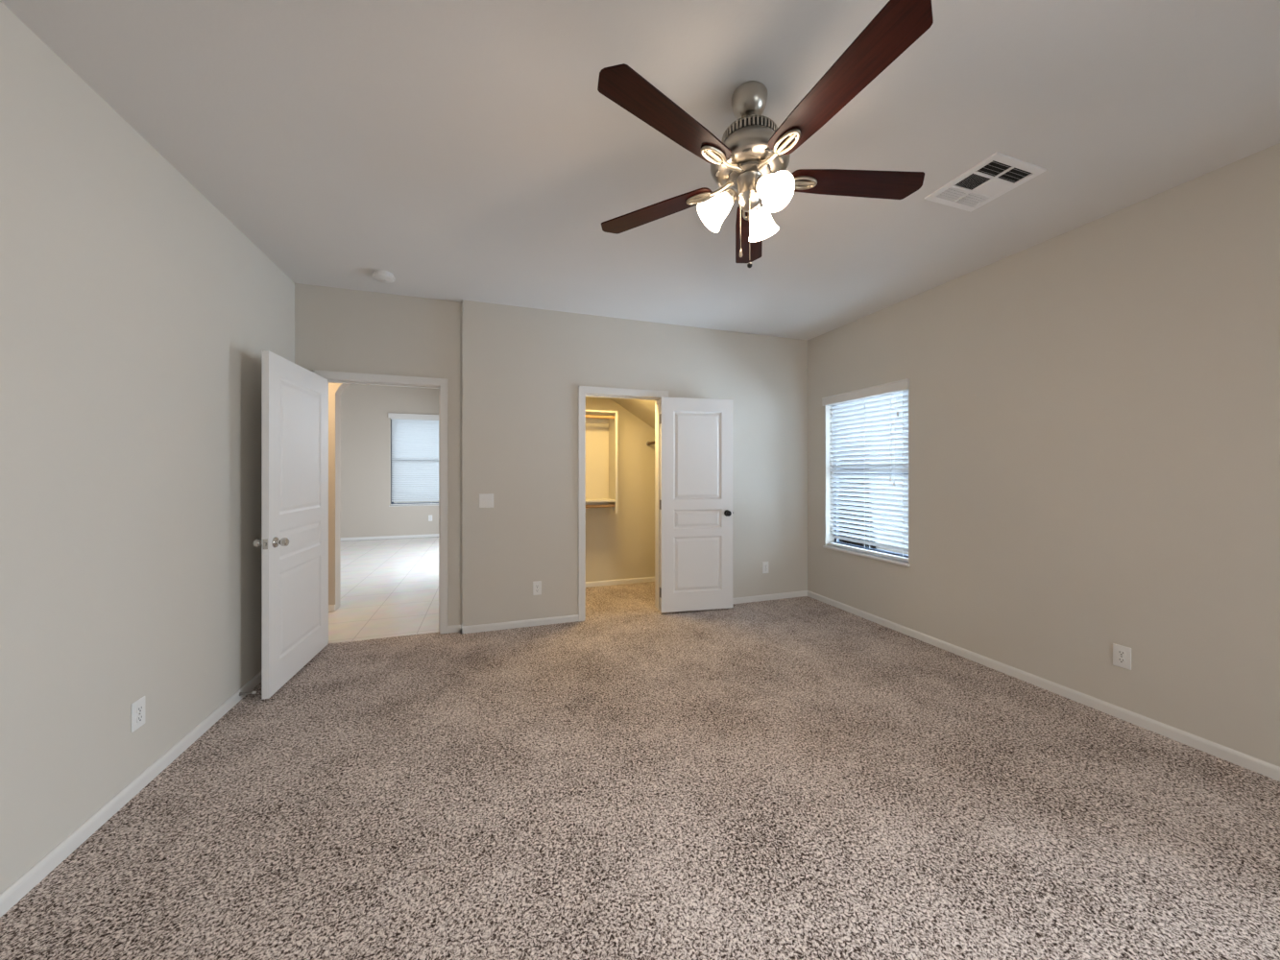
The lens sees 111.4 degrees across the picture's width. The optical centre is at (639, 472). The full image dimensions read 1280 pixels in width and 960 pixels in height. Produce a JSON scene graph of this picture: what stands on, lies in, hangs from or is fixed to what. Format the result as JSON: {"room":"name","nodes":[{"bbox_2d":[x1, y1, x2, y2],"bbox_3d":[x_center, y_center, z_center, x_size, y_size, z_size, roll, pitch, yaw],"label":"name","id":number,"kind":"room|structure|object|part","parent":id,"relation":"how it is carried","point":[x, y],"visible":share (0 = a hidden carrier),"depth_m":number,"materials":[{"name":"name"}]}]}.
{"room":"empty bedroom","nodes":[
{"label":"empty bedroom","id":0,"kind":"room"},
{"bbox_2d":[0,0,294,893],"bbox_3d":[-1.633,-0.045,0.280,0.115,2.743,6.497,0,0,-19],"label":"wall","id":1,"kind":"structure","parent":0,"point":[136,319],"depth_m":1.68,"materials":[{"name":"beige paint"}]},
{"bbox_2d":[0,671,261,917],"bbox_3d":[-1.580,1.297,0.322,0.013,0.058,6.222,0,0,-19],"label":"baseboard","id":2,"kind":"structure","parent":1,"relation":"attached to","point":[25,883],"depth_m":1.66,"materials":[{"name":"white paint"}]},
{"bbox_2d":[239,691,256,696],"bbox_3d":[-2.283,1.286,2.542,0.078,0.022,0.022,0,0,-18],"label":"door stop","id":3,"kind":"object","parent":2,"relation":"attached to","point":[253,692],"visible":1,"depth_m":2.54,"materials":[{"name":"silver metal"}]},
{"bbox_2d":[131,696,144,732],"bbox_3d":[-2.088,1.007,1.819,0.009,0.118,0.072,0,0,-19],"label":"wall outlet","id":4,"kind":"object","parent":1,"relation":"attached to","point":[138,707],"visible":1,"depth_m":1.81,"materials":[{"name":"white plastic"}]},
{"bbox_2d":[136,704,143,713],"bbox_3d":[-2.086,0.988,1.820,0.003,0.028,0.034,0,0,-19],"label":"receptacle","id":5,"kind":"object","parent":4,"relation":"attached to","point":[139,708],"depth_m":1.82,"materials":[{"name":"grey plastic"}]},
{"bbox_2d":[136,714,143,723],"bbox_3d":[-2.086,1.026,1.820,0.003,0.028,0.034,0,0,-19],"label":"receptacle","id":6,"kind":"object","parent":4,"relation":"attached to","point":[139,717],"depth_m":1.82,"materials":[{"name":"grey plastic"}]},
{"bbox_2d":[328,383,349,610],"bbox_3d":[-3.732,-0.324,3.982,4.480,3.300,0.155,0,0,-19],"label":"wall","id":7,"kind":"structure","parent":0,"point":[335,390],"depth_m":4.17,"materials":[{"name":"beige paint"}]},
{"bbox_2d":[328,604,335,611],"bbox_3d":[-4.371,1.297,3.677,3.075,0.058,0.013,0,0,-19],"label":"baseboard","id":8,"kind":"structure","parent":7,"relation":"attached to","point":[331,608],"depth_m":4.16,"materials":[{"name":"white paint"}]},
{"bbox_2d":[294,283,461,626],"bbox_3d":[-2.049,-0.045,3.508,1.166,2.743,0.115,0,0,-19],"label":"wall","id":9,"kind":"structure","parent":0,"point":[337,329],"depth_m":3.48,"materials":[{"name":"beige paint"}]},
{"bbox_2d":[313,370,447,642],"bbox_3d":[-2.043,0.279,3.499,0.934,2.095,0.135,0,0,-19],"label":"door frame","id":10,"kind":"structure","parent":9,"relation":"attached to","point":[441,384],"depth_m":3.58,"materials":[{"name":"white paint"}]},
{"bbox_2d":[253,350,327,700],"bbox_3d":[-2.267,0.301,2.904,0.167,2.005,0.843,0,0,-16],"label":"door","id":11,"kind":"structure","parent":10,"relation":"attached to","point":[293,543],"depth_m":2.77,"materials":[{"name":"white paint"}]},
{"bbox_3d":[-2.220,0.414,2.558,0.066,0.064,0.064,0,0,-16],"label":"knob","id":12,"kind":"part","parent":11,"relation":"part of","materials":[{"name":"silver metal"}]},
{"bbox_3d":[-2.152,0.414,2.504,0.025,0.058,0.011,0,0,-16],"label":"latch plate","id":13,"kind":"part","parent":11,"relation":"part of","materials":[{"name":"silver metal"}]},
{"bbox_3d":[-2.123,0.414,2.586,0.066,0.064,0.064,0,0,-16],"label":"knob","id":14,"kind":"part","parent":11,"relation":"part of","materials":[{"name":"silver metal"}]},
{"bbox_2d":[447,624,460,633],"bbox_3d":[-1.536,1.297,3.614,0.101,0.058,0.013,0,0,-19],"label":"baseboard","id":15,"kind":"structure","parent":9,"relation":"attached to","point":[453,628],"depth_m":3.61,"materials":[{"name":"white paint"}]},
{"bbox_2d":[340,384,438,537],"bbox_3d":[-5.298,-0.324,8.643,4.700,3.300,0.130,0,0,-19],"label":"wall","id":16,"kind":"structure","parent":0,"point":[366,511],"depth_m":8.60,"materials":[{"name":"beige paint"}]},
{"bbox_2d":[340,533,438,541],"bbox_3d":[-5.284,1.297,8.573,4.480,0.058,0.013,0,0,-19],"label":"baseboard","id":17,"kind":"structure","parent":16,"relation":"attached to","point":[431,535],"depth_m":8.67,"materials":[{"name":"white paint"}]},
{"bbox_2d":[388,504,438,507],"bbox_3d":[-4.278,0.675,8.946,1.515,0.022,0.090,0,0,-19],"label":"window sill","id":18,"kind":"structure","parent":16,"relation":"attached to","point":[431,504],"depth_m":8.78,"materials":[{"name":"white paint"}]},
{"bbox_2d":[390,419,438,505],"bbox_3d":[-4.302,-0.219,9.015,1.475,1.770,0.054,0,0,-19],"label":"window","id":19,"kind":"structure","parent":16,"relation":"in","point":[391,420],"depth_m":8.76,"materials":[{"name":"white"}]},
{"bbox_2d":[387,412,438,505],"bbox_3d":[-4.274,-0.259,8.935,1.535,1.829,0.098,0,0,-19],"label":"window blind","id":20,"kind":"object","parent":19,"relation":"attached to","point":[401,467],"visible":0.56,"depth_m":8.85,"materials":[{"name":"white plastic"}]},
{"bbox_3d":[-4.280,-1.083,8.951,1.467,0.046,0.052,0,0,-19],"label":"head rail","id":21,"kind":"part","parent":20,"relation":"part of","materials":[{"name":"white plastic"}]},
{"bbox_3d":[-4.280,0.647,8.951,1.463,0.018,0.050,0,0,-19],"label":"rail","id":22,"kind":"part","parent":20,"relation":"part of","materials":[{"name":"white plastic"}]},
{"bbox_2d":[585,396,654,581],"bbox_3d":[-0.230,-0.045,4.739,2.400,2.743,1.053,0,0,-19],"label":"wall","id":23,"kind":"structure","parent":0,"point":[621,544],"depth_m":5.18,"materials":[{"name":"beige paint"}]},
{"bbox_2d":[585,410,617,513],"bbox_3d":[-0.815,-0.109,4.812,1.098,1.138,0.300,0,0,-19],"label":"organizer","id":24,"kind":"object","parent":23,"relation":"attached to","point":[591,416],"visible":0.59,"depth_m":4.89,"materials":[{"name":"grey wood"}]},
{"bbox_3d":[-0.792,0.374,4.702,1.072,0.033,0.033,0,0,-19],"label":"hanging rod","id":25,"kind":"part","parent":24,"relation":"part of","materials":[{"name":"brown wood"}]},
{"bbox_3d":[-0.792,-0.611,4.702,1.072,0.033,0.033,0,0,-19],"label":"hanging rod","id":26,"kind":"part","parent":24,"relation":"part of","materials":[{"name":"brown wood"}]},
{"bbox_2d":[585,498,615,502],"bbox_3d":[-0.828,0.317,4.808,1.072,0.019,0.300,0,0,-19],"label":"shelf","id":27,"kind":"object","parent":24,"relation":"attached to","point":[593,499],"depth_m":4.83,"materials":[{"name":"grey wood"}]},
{"bbox_2d":[585,410,617,415],"bbox_3d":[-0.815,-0.668,4.812,1.098,0.019,0.300,0,0,-19],"label":"shelf","id":28,"kind":"object","parent":24,"relation":"attached to","point":[588,412],"depth_m":4.84,"materials":[{"name":"grey wood"}]},
{"bbox_3d":[-0.308,-0.099,4.984,0.026,1.119,0.300,0,0,-19],"label":"divider panel","id":29,"kind":"part","parent":24,"relation":"part of","materials":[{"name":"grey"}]},
{"bbox_2d":[585,577,654,587],"bbox_3d":[-0.515,1.297,5.066,1.830,0.058,0.013,0,0,-19],"label":"baseboard","id":30,"kind":"structure","parent":23,"relation":"attached to","point":[644,579],"depth_m":5.15,"materials":[{"name":"white paint"}]},
{"bbox_2d":[646,440,654,445],"bbox_3d":[0.161,-0.346,5.106,0.056,0.056,0.370,0,0,-19],"label":"closet rod","id":31,"kind":"object","parent":23,"relation":"attached to","point":[647,443],"visible":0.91,"depth_m":5.18,"materials":[{"name":"brown wood"}]},
{"bbox_2d":[610,398,654,429],"bbox_3d":[-0.263,-0.912,4.665,1.610,1.007,0.933,0,0,-19],"label":"ceiling","id":32,"kind":"structure","parent":0,"point":[644,410],"depth_m":4.94,"materials":[{"name":"beige paint"}]},
{"bbox_2d":[461,299,807,627],"bbox_3d":[0.143,-0.045,4.220,3.443,2.743,0.171,0,0,-19],"label":"wall","id":33,"kind":"structure","parent":0,"point":[523,369],"depth_m":3.87,"materials":[{"name":"beige paint"}]},
{"bbox_2d":[479,493,493,507],"bbox_3d":[-1.281,0.238,3.641,0.116,0.118,0.012,0,0,-19],"label":"light switch","id":34,"kind":"object","parent":33,"relation":"attached to","point":[486,500],"visible":1,"depth_m":3.64,"materials":[{"name":"white plastic"}]},
{"bbox_2d":[460,614,578,634],"bbox_3d":[-1.010,1.297,3.733,0.971,0.058,0.013,0,0,-19],"label":"baseboard","id":35,"kind":"structure","parent":33,"relation":"attached to","point":[566,618],"depth_m":3.72,"materials":[{"name":"white paint"}]},
{"bbox_2d":[532,580,541,595],"bbox_3d":[-0.888,1.003,3.776,0.072,0.118,0.009,0,0,-19],"label":"wall outlet","id":36,"kind":"object","parent":33,"relation":"attached to","point":[537,586],"visible":1,"depth_m":3.77,"materials":[{"name":"white plastic"}]},
{"bbox_2d":[578,386,668,621],"bbox_3d":[-0.167,0.278,4.104,0.864,2.097,0.191,0,0,-19],"label":"door frame","id":37,"kind":"structure","parent":33,"relation":"attached to","point":[583,391],"depth_m":3.94,"materials":[{"name":"white paint"}]},
{"bbox_2d":[659,397,733,612],"bbox_3d":[0.546,0.304,4.154,0.730,2.008,0.149,0,0,-12],"label":"door","id":38,"kind":"structure","parent":33,"relation":"in","point":[696,500],"depth_m":4.14,"materials":[{"name":"white paint"}]},
{"bbox_3d":[0.842,0.393,4.168,0.060,0.060,0.057,0,0,-12],"label":"knob","id":39,"kind":"part","parent":38,"relation":"part of","materials":[{"name":"brown metal"}]},
{"bbox_2d":[762,561,768,573],"bbox_3d":[1.299,0.986,4.516,0.072,0.118,0.009,0,0,-19],"label":"wall outlet","id":40,"kind":"object","parent":33,"relation":"attached to","point":[764,564],"visible":1,"depth_m":4.51,"materials":[{"name":"white plastic"}]},
{"bbox_2d":[732,590,807,603],"bbox_3d":[1.036,1.297,4.424,1.621,0.058,0.013,0,0,-19],"label":"baseboard","id":41,"kind":"structure","parent":33,"relation":"attached to","point":[765,597],"depth_m":4.52,"materials":[{"name":"white paint"}]},
{"bbox_2d":[0,536,1279,959],"bbox_3d":[-1.783,1.356,3.350,7.969,0.060,12.410,0,0,-19],"label":"floor","id":42,"kind":"structure","parent":0,"point":[804,778],"depth_m":1.70,"materials":[{"name":"carpet"}]},
{"bbox_2d":[0,0,1279,339],"bbox_3d":[0.457,-1.477,1.543,4.884,0.120,7.550,0,0,-19],"label":"ceiling","id":43,"kind":"structure","parent":0,"point":[456,150],"depth_m":1.76,"materials":[{"name":"paint"}]},
{"bbox_2d":[372,269,395,283],"bbox_3d":[-1.830,-1.393,3.118,0.142,0.047,0.142,0,0,-19],"label":"smoke detector","id":44,"kind":"object","parent":43,"relation":"attached to","point":[386,277],"visible":1,"depth_m":3.08,"materials":[{"name":"white plastic"}]},
{"bbox_2d":[597,0,933,267],"bbox_3d":[0.439,-1.081,1.599,1.294,0.670,1.259,0,0,-19],"label":"ceiling fan","id":45,"kind":"object","parent":43,"relation":"hanging from","point":[750,162],"visible":1,"depth_m":1.52,"materials":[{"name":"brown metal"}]},
{"bbox_3d":[0.058,-1.106,1.860,0.530,0.006,0.133,0,8,32],"label":"blade","id":46,"kind":"part","parent":45,"relation":"part of","materials":[{"name":"brown wood"}]},
{"bbox_3d":[0.095,-1.106,1.373,0.530,0.006,0.133,0,8,-40],"label":"blade","id":47,"kind":"part","parent":45,"relation":"part of","materials":[{"name":"brown wood"}]},
{"bbox_3d":[0.298,-1.002,1.652,0.110,0.123,0.123,-43,-4,4],"label":"lamp shade","id":48,"kind":"part","parent":45,"relation":"part of","materials":[{"name":"white glass"}]},
{"bbox_3d":[0.346,-1.040,1.651,0.068,0.054,0.057,0,0,-19],"label":"lamp arm","id":49,"kind":"part","parent":45,"relation":"part of","materials":[{"name":"silver metal"}]},
{"bbox_3d":[0.376,-0.931,1.615,0.013,0.208,0.002,0,0,-37],"label":"pull chain","id":50,"kind":"part","parent":45,"relation":"part of","materials":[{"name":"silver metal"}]},
{"bbox_3d":[0.510,-1.106,2.045,0.133,0.006,0.530,-8,-2,14],"label":"blade","id":51,"kind":"part","parent":45,"relation":"part of","materials":[{"name":"brown wood"}]},
{"bbox_3d":[0.402,-0.905,1.600,0.002,0.260,0.013,0,0,12],"label":"pull chain","id":52,"kind":"part","parent":45,"relation":"part of","materials":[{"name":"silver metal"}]},
{"bbox_3d":[0.449,-1.040,1.699,0.065,0.054,0.059,0,0,-19],"label":"lamp arm","id":53,"kind":"part","parent":45,"relation":"part of","materials":[{"name":"silver metal"}]},
{"bbox_3d":[0.439,-1.040,1.584,0.056,0.054,0.070,0,0,-19],"label":"lamp arm","id":54,"kind":"part","parent":45,"relation":"part of","materials":[{"name":"silver metal"}]},
{"bbox_3d":[0.477,-1.002,1.734,0.123,0.123,0.110,0,-43,35],"label":"lamp shade","id":55,"kind":"part","parent":45,"relation":"part of","materials":[{"name":"white glass"}]},
{"bbox_3d":[0.456,-1.007,1.544,0.048,0.048,0.070,0,43,-25],"label":"bulb","id":56,"kind":"part","parent":45,"relation":"part of","materials":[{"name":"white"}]},
{"bbox_3d":[0.459,-1.002,1.538,0.123,0.123,0.110,0,43,-25],"label":"lamp shade","id":57,"kind":"part","parent":45,"relation":"part of","materials":[{"name":"white glass"}]},
{"bbox_3d":[0.569,-1.106,1.258,0.133,0.006,0.530,8,-3,-22],"label":"blade","id":58,"kind":"part","parent":45,"relation":"part of","materials":[{"name":"brown wood"}]},
{"bbox_3d":[0.825,-1.106,1.673,0.530,0.006,0.133,0,-8,-4],"label":"blade","id":59,"kind":"part","parent":45,"relation":"part of","materials":[{"name":"brown wood"}]},
{"bbox_2d":[924,151,1046,212],"bbox_3d":[1.684,-1.413,2.145,0.342,0.009,0.342,0,0,-19],"label":"ceiling vent","id":60,"kind":"object","parent":43,"relation":"in","point":[998,174],"visible":1,"depth_m":2.12,"materials":[{"name":"white metal"}]},
{"bbox_2d":[937,187,967,200],"bbox_3d":[1.585,-1.412,2.215,0.130,0.007,0.069,0,0,-19],"label":"grille","id":61,"kind":"object","parent":60,"relation":"attached to","point":[949,193],"depth_m":2.21,"materials":[{"name":"white metal"}]},
{"bbox_2d":[954,174,989,190],"bbox_3d":[1.617,-1.412,2.123,0.131,0.007,0.092,0,0,-19],"label":"grille","id":62,"kind":"object","parent":60,"relation":"attached to","point":[969,181],"depth_m":2.13,"materials":[{"name":"black metal"}]},
{"bbox_2d":[957,193,987,206],"bbox_3d":[1.720,-1.412,2.260,0.130,0.007,0.069,0,0,-19],"label":"grille","id":63,"kind":"object","parent":60,"relation":"attached to","point":[968,199],"depth_m":2.26,"materials":[{"name":"white metal"}]},
{"bbox_2d":[974,180,1012,196],"bbox_3d":[1.751,-1.412,2.168,0.131,0.007,0.092,0,0,-19],"label":"grille","id":64,"kind":"object","parent":60,"relation":"attached to","point":[988,188],"depth_m":2.17,"materials":[{"name":"white metal"}]},
{"bbox_2d":[807,143,1279,767],"bbox_3d":[2.865,-0.045,1.795,0.160,2.743,6.486,0,0,-19],"label":"wall","id":65,"kind":"structure","parent":0,"point":[1094,407],"depth_m":2.40,"materials":[{"name":"beige paint"}]},
{"bbox_2d":[822,545,910,566],"bbox_3d":[2.076,0.756,4.009,0.127,0.022,0.958,0,0,-19],"label":"window sill","id":66,"kind":"structure","parent":65,"relation":"attached to","point":[833,547],"depth_m":3.92,"materials":[{"name":"white paint"}]},
{"bbox_2d":[834,410,908,557],"bbox_3d":[2.158,0.013,4.037,0.054,1.475,0.934,0,0,-19],"label":"window","id":67,"kind":"structure","parent":65,"relation":"in","point":[836,541],"depth_m":4.19,"materials":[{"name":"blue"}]},
{"bbox_3d":[2.168,-0.351,4.040,0.004,0.656,0.844,0,0,-19],"label":"pane","id":68,"kind":"part","parent":67,"relation":"part of","materials":[{"name":"clear glass"}]},
{"bbox_2d":[821,378,909,561],"bbox_3d":[2.061,-0.014,4.013,0.106,1.494,0.966,0,0,-19],"label":"window blind","id":69,"kind":"object","parent":67,"relation":"attached to","point":[882,399],"visible":0.84,"depth_m":3.95,"materials":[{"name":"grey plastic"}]},
{"bbox_3d":[2.084,-0.699,4.012,0.052,0.046,0.918,0,0,-19],"label":"head rail","id":70,"kind":"part","parent":69,"relation":"part of","materials":[{"name":"white plastic"}]},
{"bbox_3d":[2.084,0.724,4.012,0.050,0.018,0.914,0,0,-19],"label":"rail","id":71,"kind":"part","parent":69,"relation":"part of","materials":[{"name":"white plastic"}]},
{"bbox_3d":[2.141,-0.316,3.729,0.003,0.710,0.002,0,0,-19],"label":"pull cord","id":72,"kind":"part","parent":69,"relation":"part of","materials":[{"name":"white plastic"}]},
{"bbox_3d":[2.212,0.018,3.632,0.064,1.403,0.002,0,0,-19],"label":"ladder cord","id":73,"kind":"part","parent":69,"relation":"part of","materials":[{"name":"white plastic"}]},
{"bbox_3d":[2.149,0.363,4.034,0.004,0.685,0.844,0,0,-19],"label":"pane","id":74,"kind":"part","parent":67,"relation":"part of","materials":[{"name":"clear glass"}]},
{"bbox_3d":[2.156,-0.001,4.036,0.050,0.044,0.844,0,0,-19],"label":"meeting rail","id":75,"kind":"part","parent":67,"relation":"part of","materials":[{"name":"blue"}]},
{"bbox_2d":[807,590,1279,781],"bbox_3d":[2.783,1.297,1.768,0.013,0.058,6.166,0,0,-19],"label":"baseboard","id":76,"kind":"structure","parent":65,"relation":"attached to","point":[1269,770],"depth_m":2.46,"materials":[{"name":"white paint"}]},
{"bbox_2d":[1112,643,1131,670],"bbox_3d":[2.590,0.991,2.346,0.009,0.118,0.072,0,0,-19],"label":"wall outlet","id":77,"kind":"object","parent":65,"relation":"attached to","point":[1122,655],"visible":1,"depth_m":2.34,"materials":[{"name":"white plastic"}]},
{"bbox_2d":[1116,650,1126,656],"bbox_3d":[2.587,0.972,2.345,0.003,0.028,0.034,0,0,-19],"label":"receptacle","id":78,"kind":"object","parent":77,"relation":"attached to","point":[1120,653],"depth_m":2.34,"materials":[{"name":"grey plastic"}]},
{"bbox_2d":[1116,656,1126,663],"bbox_3d":[2.587,1.010,2.345,0.003,0.028,0.034,0,0,-19],"label":"receptacle","id":79,"kind":"object","parent":77,"relation":"attached to","point":[1120,660],"depth_m":2.34,"materials":[{"name":"grey plastic"}]},
{"bbox_3d":[0.000,1.626,0.000,60.000,0.100,60.000,0,0,-19],"label":"ground","id":80,"kind":"structure","parent":0,"visible":0},
{"bbox_2d":[393,447,908,555],"bbox_3d":[-2.039,0.576,3.533,14.400,2.000,20.000,0,0,-19],"label":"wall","id":81,"kind":"structure","parent":80,"relation":"on","point":[881,548],"depth_m":7.24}
]}

